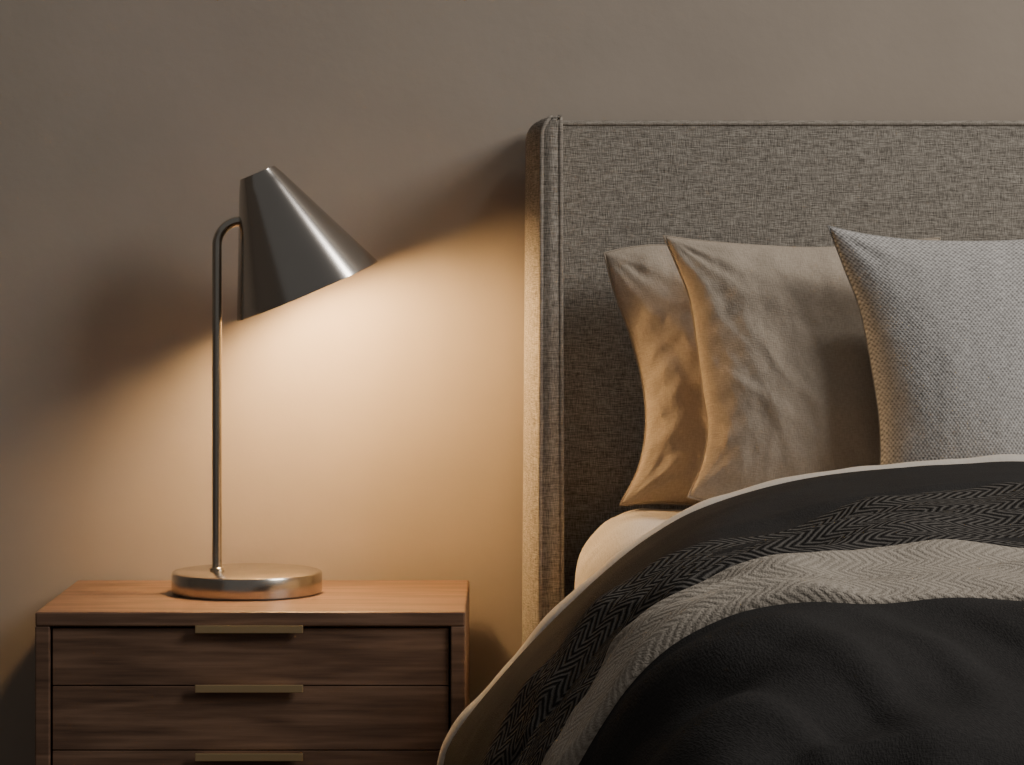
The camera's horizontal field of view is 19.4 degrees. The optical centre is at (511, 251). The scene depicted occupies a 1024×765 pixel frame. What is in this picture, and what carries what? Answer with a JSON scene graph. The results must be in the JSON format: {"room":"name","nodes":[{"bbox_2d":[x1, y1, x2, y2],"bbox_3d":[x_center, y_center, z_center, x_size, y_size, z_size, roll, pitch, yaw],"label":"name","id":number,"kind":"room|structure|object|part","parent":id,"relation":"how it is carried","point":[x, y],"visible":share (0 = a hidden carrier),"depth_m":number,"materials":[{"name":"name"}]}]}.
{"room":"bedroom","nodes":[
{"label":"bedroom","id":0,"kind":"room"},
{"bbox_2d":[0,0,1023,764],"bbox_3d":[0.100,-0.380,3.920,6.600,2.700,0.120,0,0,0],"label":"wall","id":1,"kind":"structure","parent":0,"point":[373,417],"depth_m":3.86,"materials":[{"name":"paint"}]},
{"bbox_3d":[0.100,1.000,1.360,6.600,0.060,5.000,0,0,0],"label":"floor","id":2,"kind":"structure","parent":0,"visible":0},
{"bbox_2d":[35,580,468,764],"bbox_3d":[-0.305,0.695,3.667,0.502,0.550,0.346,0,0,0],"label":"nightstand","id":3,"kind":"object","parent":2,"relation":"on","point":[128,672],"visible":0.95,"depth_m":3.51,"materials":[{"name":"brown wood"}]},
{"bbox_3d":[-0.548,0.633,3.670,0.017,0.393,0.340,0,0,0],"label":"panel","id":4,"kind":"part","parent":3,"relation":"part of","materials":[{"name":"brown wood"}]},
{"bbox_3d":[-0.305,0.697,3.517,0.463,0.228,0.022,0,0,0],"label":"drawer","id":5,"kind":"part","parent":3,"relation":"part of","materials":[{"name":"brown wood"}]},
{"bbox_3d":[-0.306,0.589,3.496,0.126,0.009,0.004,0,0,0],"label":"handle","id":6,"kind":"part","parent":3,"relation":"part of","materials":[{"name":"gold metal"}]},
{"bbox_3d":[-0.306,0.509,3.496,0.126,0.009,0.004,0,0,0],"label":"handle","id":7,"kind":"part","parent":3,"relation":"part of","materials":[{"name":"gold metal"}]},
{"bbox_3d":[-0.306,0.440,3.496,0.126,0.009,0.004,0,0,0],"label":"handle","id":8,"kind":"part","parent":3,"relation":"part of","materials":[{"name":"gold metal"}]},
{"bbox_3d":[-0.305,0.545,3.517,0.463,0.074,0.022,0,0,0],"label":"drawer","id":9,"kind":"part","parent":3,"relation":"part of","materials":[{"name":"brown wood"}]},
{"bbox_3d":[-0.305,0.473,3.517,0.463,0.067,0.022,0,0,0],"label":"drawer","id":10,"kind":"part","parent":3,"relation":"part of","materials":[{"name":"brown wood"}]},
{"bbox_3d":[-0.305,0.428,3.670,0.502,0.017,0.340,0,0,0],"label":"panel","id":11,"kind":"part","parent":3,"relation":"part of","materials":[{"name":"brown wood"}]},
{"bbox_2d":[172,166,377,600],"bbox_3d":[-0.292,0.157,3.705,0.254,0.526,0.196,0,0,0],"label":"table lamp","id":12,"kind":"object","parent":3,"relation":"on","point":[290,249],"visible":1,"depth_m":3.66,"materials":[{"name":"silver metal"}]},
{"bbox_3d":[-0.346,0.176,3.700,0.048,0.440,0.012,0,0,0],"label":"stem","id":13,"kind":"part","parent":12,"relation":"part of","materials":[{"name":"silver metal"}]},
{"bbox_3d":[-0.253,-0.011,3.709,0.174,0.192,0.189,0,0,0],"label":"lamp shade","id":14,"kind":"part","parent":12,"relation":"part of","materials":[{"name":"metal"}]},
{"bbox_3d":[-0.063,0.633,3.670,0.017,0.393,0.340,0,0,0],"label":"panel","id":15,"kind":"part","parent":3,"relation":"part of","materials":[{"name":"brown wood"}]},
{"bbox_2d":[522,115,1023,644],"bbox_3d":[0.900,0.401,2.925,1.781,1.137,1.830,0,0,0],"label":"upholstered bed","id":16,"kind":"object","parent":2,"relation":"on","point":[593,188],"visible":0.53,"depth_m":3.74,"materials":[{"name":"fabric"}]},
{"bbox_3d":[0.900,0.462,2.873,1.652,0.316,1.725,0,0,0],"label":"mattress","id":17,"kind":"part","parent":16,"relation":"part of","materials":[{"name":"white fabric"}]},
{"bbox_2d":[603,244,706,505],"bbox_3d":[0.281,0.150,3.631,0.339,0.316,0.136,0,0,0],"label":"bed pillow","id":18,"kind":"object","parent":16,"relation":"on","point":[650,293],"visible":0.32,"depth_m":3.60,"materials":[{"name":"fabric"}]},
{"bbox_2d":[443,461,1023,764],"bbox_3d":[0.900,0.473,2.562,1.966,0.511,1.390,0,0,0],"label":"duvet","id":19,"kind":"object","parent":16,"relation":"on","point":[937,681],"visible":0.57,"depth_m":2.14,"materials":[{"name":"black fabric"}]},
{"bbox_2d":[437,454,1023,764],"bbox_3d":[0.900,0.457,3.233,1.979,0.486,0.066,0,0,0],"label":"sheet","id":20,"kind":"object","parent":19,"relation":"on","point":[566,601],"visible":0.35,"depth_m":3.24,"materials":[{"name":"white fabric"}]},
{"bbox_2d":[480,482,1023,764],"bbox_3d":[0.903,0.454,2.652,1.937,0.491,0.399,0,0,0],"label":"throw blanket","id":21,"kind":"object","parent":19,"relation":"on","point":[533,722],"visible":0.77,"depth_m":2.73,"materials":[{"name":"grey fabric"}]},
{"bbox_2d":[541,539,1023,764],"bbox_3d":[0.899,0.461,2.372,1.821,0.478,0.244,0,0,0],"label":"knit throw blanket","id":22,"kind":"object","parent":19,"relation":"on","point":[937,568],"visible":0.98,"depth_m":2.32,"materials":[{"name":"grey fabric"}]},
{"bbox_2d":[663,235,940,500],"bbox_3d":[0.344,0.141,3.504,0.331,0.321,0.167,0,0,0],"label":"bed pillow","id":23,"kind":"object","parent":16,"relation":"on","point":[787,385],"visible":0.59,"depth_m":3.46,"materials":[{"name":"fabric"}]},
{"bbox_2d":[827,225,1023,464],"bbox_3d":[0.522,0.139,3.384,0.324,0.339,0.160,0,0,2],"label":"woven cushion","id":24,"kind":"object","parent":16,"relation":"on","point":[943,321],"visible":0.75,"depth_m":3.35,"materials":[{"name":"fabric"}]}
]}

